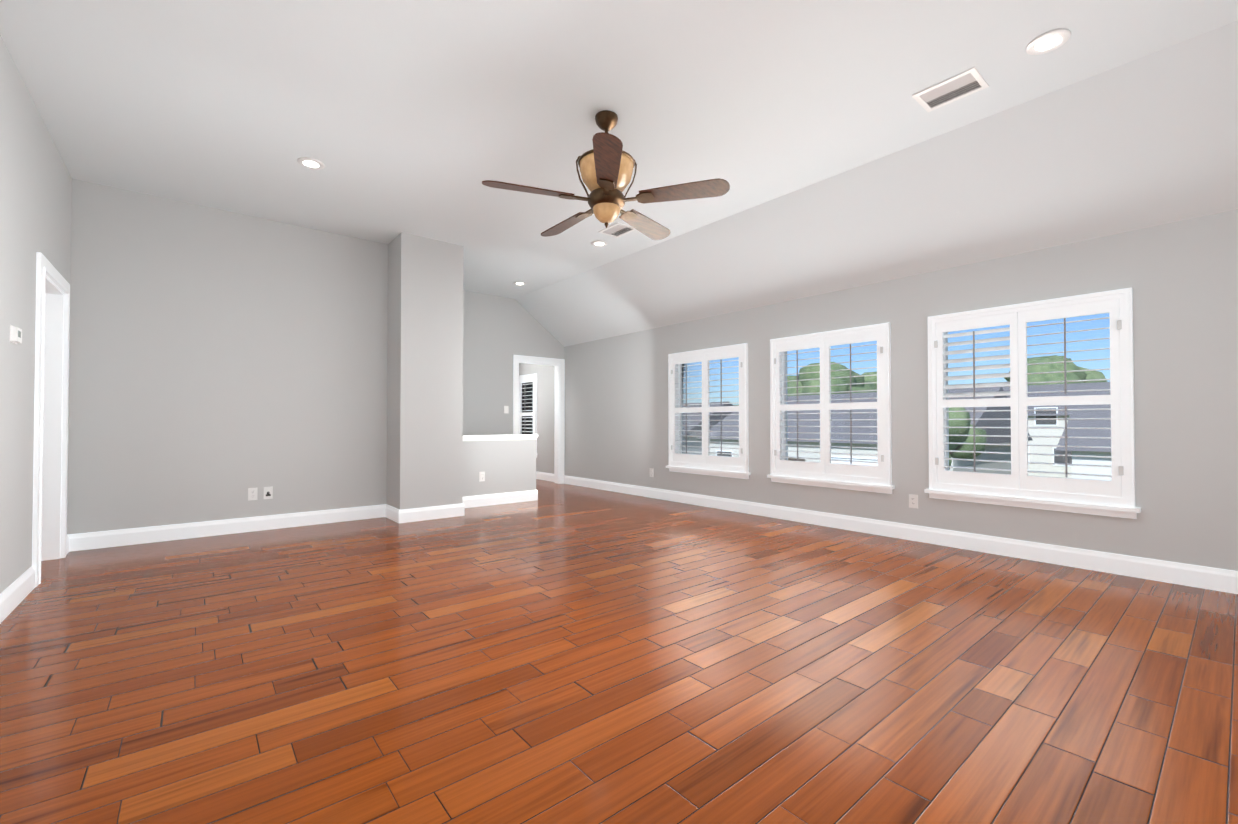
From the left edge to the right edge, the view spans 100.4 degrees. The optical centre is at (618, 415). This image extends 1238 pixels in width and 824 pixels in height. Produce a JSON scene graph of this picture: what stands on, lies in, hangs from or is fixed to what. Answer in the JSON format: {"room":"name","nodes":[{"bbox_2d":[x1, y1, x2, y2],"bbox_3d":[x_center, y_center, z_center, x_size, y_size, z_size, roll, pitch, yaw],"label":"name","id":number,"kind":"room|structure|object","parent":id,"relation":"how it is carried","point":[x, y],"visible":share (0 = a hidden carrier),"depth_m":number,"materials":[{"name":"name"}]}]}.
{"room":"empty living room","nodes":[
{"label":"empty living room","id":0,"kind":"room"},
{"bbox_2d":[0,35,71,593],"bbox_3d":[-1.722,-0.453,0.775,0.150,2.970,8.800,1,-1,-40],"label":"wall","id":1,"kind":"structure","parent":0,"point":[35,197],"depth_m":2.95,"materials":[{"name":"grey paint"}]},
{"bbox_2d":[10,325,21,343],"bbox_3d":[-3.295,-0.441,2.821,0.027,0.090,0.124,1,-1,-40],"label":"thermostat","id":2,"kind":"object","parent":1,"relation":"attached to","point":[15,335],"visible":0.96,"depth_m":2.79,"materials":[{"name":"white plastic"}]},
{"bbox_2d":[0,566,35,623],"bbox_3d":[-1.290,0.959,0.364,0.016,0.135,7.345,1,-1,-40],"label":"baseboard","id":3,"kind":"structure","parent":1,"relation":"attached to","point":[15,593],"depth_m":2.87,"materials":[{"name":"white paint"}]},
{"bbox_2d":[32,252,69,586],"bbox_3d":[-3.993,0.026,3.543,0.176,2.085,0.980,1,-1,-40],"label":"door frame","id":4,"kind":"structure","parent":1,"relation":"attached to","point":[50,456],"depth_m":3.84,"materials":[{"name":"white paint"}]},
{"bbox_2d":[67,179,535,533],"bbox_3d":[-2.835,-0.392,5.463,4.400,2.970,0.150,1,-1,-40],"label":"wall","id":5,"kind":"structure","parent":0,"point":[221,362],"depth_m":4.71,"materials":[{"name":"grey paint"}]},
{"bbox_2d":[66,504,383,554],"bbox_3d":[-3.434,1.018,4.827,2.390,0.135,0.040,1,-1,-40],"label":"baseboard","id":6,"kind":"structure","parent":5,"relation":"attached to","point":[132,536],"depth_m":4.65,"materials":[{"name":"white paint"}]},
{"bbox_2d":[248,487,257,500],"bbox_3d":[-3.439,0.735,4.845,0.072,0.116,0.012,1,-1,-40],"label":"electrical outlet","id":7,"kind":"object","parent":5,"relation":"attached to","point":[252,493],"visible":1,"depth_m":4.84,"materials":[{"name":"white plastic"}]},
{"bbox_2d":[264,486,272,498],"bbox_3d":[-3.343,0.736,4.917,0.072,0.116,0.024,1,-1,-40],"label":"outlet","id":8,"kind":"object","parent":5,"relation":"attached to","point":[268,492],"visible":1,"depth_m":4.92,"materials":[{"name":"white plastic"}]},
{"bbox_2d":[479,472,484,481],"bbox_3d":[-1.673,0.745,6.303,0.072,0.116,0.012,1,-1,-40],"label":"outlet","id":9,"kind":"object","parent":5,"relation":"attached to","point":[481,476],"visible":1,"depth_m":6.30,"materials":[{"name":"white plastic"}]},
{"bbox_2d":[463,434,537,440],"bbox_3d":[-1.584,0.274,6.468,1.220,0.065,0.160,1,-1,-40],"label":"trim","id":10,"kind":"structure","parent":5,"relation":"on","point":[498,437],"depth_m":6.44,"materials":[{"name":"white paint"}]},
{"bbox_2d":[463,490,537,507],"bbox_3d":[-1.542,1.038,6.404,1.216,0.135,0.016,1,-1,-40],"label":"baseboard","id":11,"kind":"structure","parent":5,"relation":"attached to","point":[532,495],"depth_m":6.45,"materials":[{"name":"white paint"}]},
{"bbox_2d":[387,232,463,509],"bbox_3d":[-2.551,-0.382,6.171,0.660,2.970,1.820,1,-1,-40],"label":"column","id":12,"kind":"structure","parent":0,"point":[425,386],"depth_m":5.45,"materials":[{"name":"grey paint"}]},
{"bbox_2d":[384,504,395,521],"bbox_3d":[-2.372,1.025,5.405,0.016,0.135,0.420,1,-1,-40],"label":"baseboard","id":13,"kind":"structure","parent":12,"relation":"attached to","point":[389,511],"depth_m":5.46,"materials":[{"name":"white paint"}]},
{"bbox_2d":[396,503,467,522],"bbox_3d":[-1.966,1.026,5.444,0.692,0.135,0.016,1,-1,-40],"label":"baseboard","id":14,"kind":"structure","parent":12,"relation":"attached to","point":[453,510],"depth_m":5.42,"materials":[{"name":"white paint"}]},
{"bbox_2d":[463,290,563,434],"bbox_3d":[-1.941,-0.359,7.938,2.530,2.970,0.130,1,-1,-40],"label":"wall","id":15,"kind":"structure","parent":0,"point":[499,332],"depth_m":7.88,"materials":[{"name":"grey paint"}]},
{"bbox_2d":[504,406,508,412],"bbox_3d":[-1.742,-0.093,8.000,0.072,0.116,0.023,1,-1,-40],"label":"light switch","id":16,"kind":"object","parent":15,"relation":"attached to","point":[506,409],"visible":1,"depth_m":8.00,"materials":[{"name":"white plastic"}]},
{"bbox_2d":[513,355,564,483],"bbox_3d":[-1.334,0.090,8.430,0.950,2.085,0.176,1,-1,-40],"label":"door frame","id":17,"kind":"structure","parent":15,"relation":"attached to","point":[559,430],"depth_m":8.62,"materials":[{"name":"white paint"}]},
{"bbox_2d":[0,479,1237,823],"bbox_3d":[-1.766,1.130,3.700,7.930,0.120,13.400,1,-1,-40],"label":"floor","id":18,"kind":"structure","parent":0,"point":[554,653],"depth_m":2.05,"materials":[{"name":"brown wood"}]},
{"bbox_2d":[0,0,1237,298],"bbox_3d":[-2.183,-1.964,3.397,6.850,0.120,13.400,1,-1,-40],"label":"ceiling","id":19,"kind":"structure","parent":0,"point":[422,118],"depth_m":3.06,"materials":[{"name":"white paint"}]},
{"bbox_2d":[297,157,324,169],"bbox_3d":[-2.311,-1.891,3.873,0.180,0.011,0.180,1,-1,-40],"label":"recessed light","id":20,"kind":"object","parent":19,"relation":"in","point":[310,163],"visible":0.98,"depth_m":3.86,"materials":[{"name":"white plastic"}]},
{"bbox_2d":[513,282,525,284],"bbox_3d":[-1.387,-1.847,7.216,0.180,0.011,0.180,1,-1,-40],"label":"recessed light","id":21,"kind":"object","parent":19,"relation":"in","point":[519,283],"visible":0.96,"depth_m":7.21,"materials":[{"name":"white plastic"}]},
{"bbox_2d":[591,240,607,246],"bbox_3d":[-0.213,-1.868,5.604,0.180,0.011,0.180,1,-1,-40],"label":"recessed light","id":22,"kind":"object","parent":19,"relation":"in","point":[599,243],"visible":1,"depth_m":5.60,"materials":[{"name":"white plastic"}]},
{"bbox_2d":[482,110,729,239],"bbox_3d":[-0.113,-1.549,3.336,1.472,0.712,1.419,1,-1,-40],"label":"ceiling fan","id":23,"kind":"object","parent":19,"relation":"hanging from","point":[606,163],"visible":1,"depth_m":3.18,"materials":[{"name":"brown wood"}]},
{"bbox_2d":[598,222,636,237],"bbox_3d":[-0.015,-1.875,5.223,0.250,0.009,0.320,1,-1,-40],"label":"ceiling vent","id":24,"kind":"object","parent":19,"relation":"in","point":[616,230],"visible":0.96,"depth_m":5.21,"materials":[{"name":"white plastic"}]},
{"bbox_2d":[912,67,988,111],"bbox_3d":[1.941,-1.904,3.026,0.250,0.009,0.320,1,-1,-40],"label":"ceiling vent","id":25,"kind":"object","parent":19,"relation":"in","point":[970,81],"visible":1,"depth_m":3.02,"materials":[{"name":"white plastic"}]},
{"bbox_2d":[1026,29,1070,54],"bbox_3d":[2.195,-1.907,2.639,0.180,0.011,0.180,1,-1,-40],"label":"recessed light","id":26,"kind":"object","parent":19,"relation":"in","point":[1049,41],"visible":1,"depth_m":2.63,"materials":[{"name":"white plastic"}]},
{"bbox_2d":[515,20,1237,346],"bbox_3d":[0.875,-1.552,5.915,1.080,0.918,13.400,1,-1,-40],"label":"ceiling","id":27,"kind":"structure","parent":0,"point":[1149,140],"depth_m":3.73,"materials":[{"name":"white paint"}]},
{"bbox_2d":[519,209,1237,570],"bbox_3d":[1.234,-0.057,6.191,0.150,2.320,13.400,1,-1,-40],"label":"wall","id":28,"kind":"structure","parent":0,"point":[1181,277],"depth_m":4.01,"materials":[{"name":"grey paint"}]},
{"bbox_2d":[519,373,537,457],"bbox_3d":[-1.846,0.002,9.872,0.215,1.530,1.280,1,-1,-40],"label":"window shutter","id":29,"kind":"object","parent":28,"relation":"attached to","point":[527,403],"visible":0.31,"depth_m":9.75,"materials":[{"name":"white wood"}]},
{"bbox_2d":[536,471,553,481],"bbox_3d":[-2.006,1.085,9.973,0.016,0.135,3.120,1,-1,-40],"label":"baseboard","id":30,"kind":"structure","parent":28,"relation":"attached to","point":[539,475],"depth_m":9.11,"materials":[{"name":"white paint"}]},
{"bbox_2d":[666,343,749,478],"bbox_3d":[1.097,-0.045,6.305,0.216,1.530,1.280,1,-1,-40],"label":"window shutter","id":31,"kind":"object","parent":28,"relation":"attached to","point":[681,459],"visible":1,"depth_m":6.27,"materials":[{"name":"white wood"}]},
{"bbox_2d":[767,322,894,493],"bbox_3d":[2.078,-0.061,5.118,0.216,1.530,1.280,1,-1,-40],"label":"window shutter","id":32,"kind":"object","parent":28,"relation":"attached to","point":[824,472],"visible":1,"depth_m":5.04,"materials":[{"name":"white wood"}]},
{"bbox_2d":[564,475,1237,593],"bbox_3d":[2.204,1.018,4.871,0.016,0.135,9.850,1,-1,-40],"label":"baseboard","id":33,"kind":"structure","parent":28,"relation":"attached to","point":[1217,579],"depth_m":4.09,"materials":[{"name":"white paint"}]},
{"bbox_2d":[909,494,917,507],"bbox_3d":[2.547,0.740,4.463,0.012,0.116,0.072,1,-1,-40],"label":"electrical outlet","id":34,"kind":"object","parent":28,"relation":"attached to","point":[913,501],"visible":1,"depth_m":4.46,"materials":[{"name":"white plastic"}]},
{"bbox_2d":[924,287,1140,518],"bbox_3d":[3.061,-0.077,3.926,0.216,1.530,1.280,1,-1,-40],"label":"window shutter","id":35,"kind":"object","parent":28,"relation":"attached to","point":[1018,486],"visible":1,"depth_m":3.85,"materials":[{"name":"white wood"}]},
{"label":"outside","id":36,"kind":"structure","parent":0,"visible":0},
{"bbox_3d":[77.018,5.009,63.545,600.000,0.300,600.000,1,-1,-40],"label":"ground","id":37,"kind":"structure","parent":36,"visible":0},
{"bbox_2d":[685,401,732,454],"bbox_3d":[3.701,1.793,47.166,10.800,5.700,15.800,1,-1,-40],"label":"house","id":38,"kind":"structure","parent":37,"relation":"on","point":[700,422],"depth_m":39.77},
{"bbox_2d":[787,376,796,383],"bbox_3d":[27.731,-0.973,93.788,10.085,12.459,10.895,1,-1,-40],"label":"tree","id":39,"kind":"object","parent":37,"relation":"on","point":[789,378],"depth_m":91.12,"materials":[{"name":"green plant"}]},
{"bbox_2d":[787,362,863,395],"bbox_3d":[18.842,-0.133,48.991,7.011,9.599,8.303,1,-1,-40],"label":"tree","id":40,"kind":"object","parent":37,"relation":"on","point":[817,369],"depth_m":46.65,"materials":[{"name":"green plant"}]},
{"bbox_2d":[799,376,868,395],"bbox_3d":[18.603,0.638,44.722,6.634,7.945,5.967,1,-1,-40],"label":"tree","id":41,"kind":"object","parent":37,"relation":"on","point":[833,389],"depth_m":42.77,"materials":[{"name":"green plant"}]},
{"bbox_2d":[700,387,1032,473],"bbox_3d":[14.251,1.533,31.241,11.800,5.800,14.800,1,-1,-40],"label":"house","id":42,"kind":"structure","parent":37,"relation":"on","point":[993,431],"depth_m":26.98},
{"bbox_2d":[862,372,876,391],"bbox_3d":[30.901,-0.503,69.323,10.174,10.874,10.042,1,-1,-40],"label":"tree","id":43,"kind":"object","parent":37,"relation":"on","point":[870,379],"depth_m":67.19,"materials":[{"name":"green plant"}]},
{"bbox_2d":[948,407,985,468],"bbox_3d":[12.019,1.861,19.633,2.912,4.839,2.989,1,-1,-40],"label":"tree","id":44,"kind":"object","parent":37,"relation":"on","point":[963,423],"depth_m":18.73,"materials":[{"name":"green plant"}]},
{"bbox_2d":[1004,355,1106,385],"bbox_3d":[45.172,-0.730,53.891,10.485,10.922,8.489,1,-1,-40],"label":"tree","id":45,"kind":"object","parent":37,"relation":"on","point":[1052,376],"depth_m":51.24,"materials":[{"name":"green plant"}]},
{"bbox_2d":[1002,382,1109,477],"bbox_3d":[36.177,1.018,37.672,11.800,7.000,16.800,1,-1,-40],"label":"house","id":46,"kind":"structure","parent":37,"relation":"on","point":[1045,432],"depth_m":36.57,"materials":[{"name":"white"}]},
{"bbox_2d":[1056,385,1111,480],"bbox_3d":[25.255,1.437,16.335,10.800,5.600,15.800,1,-1,-40],"label":"house","id":47,"kind":"structure","parent":37,"relation":"on","point":[1099,441],"depth_m":19.02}
]}

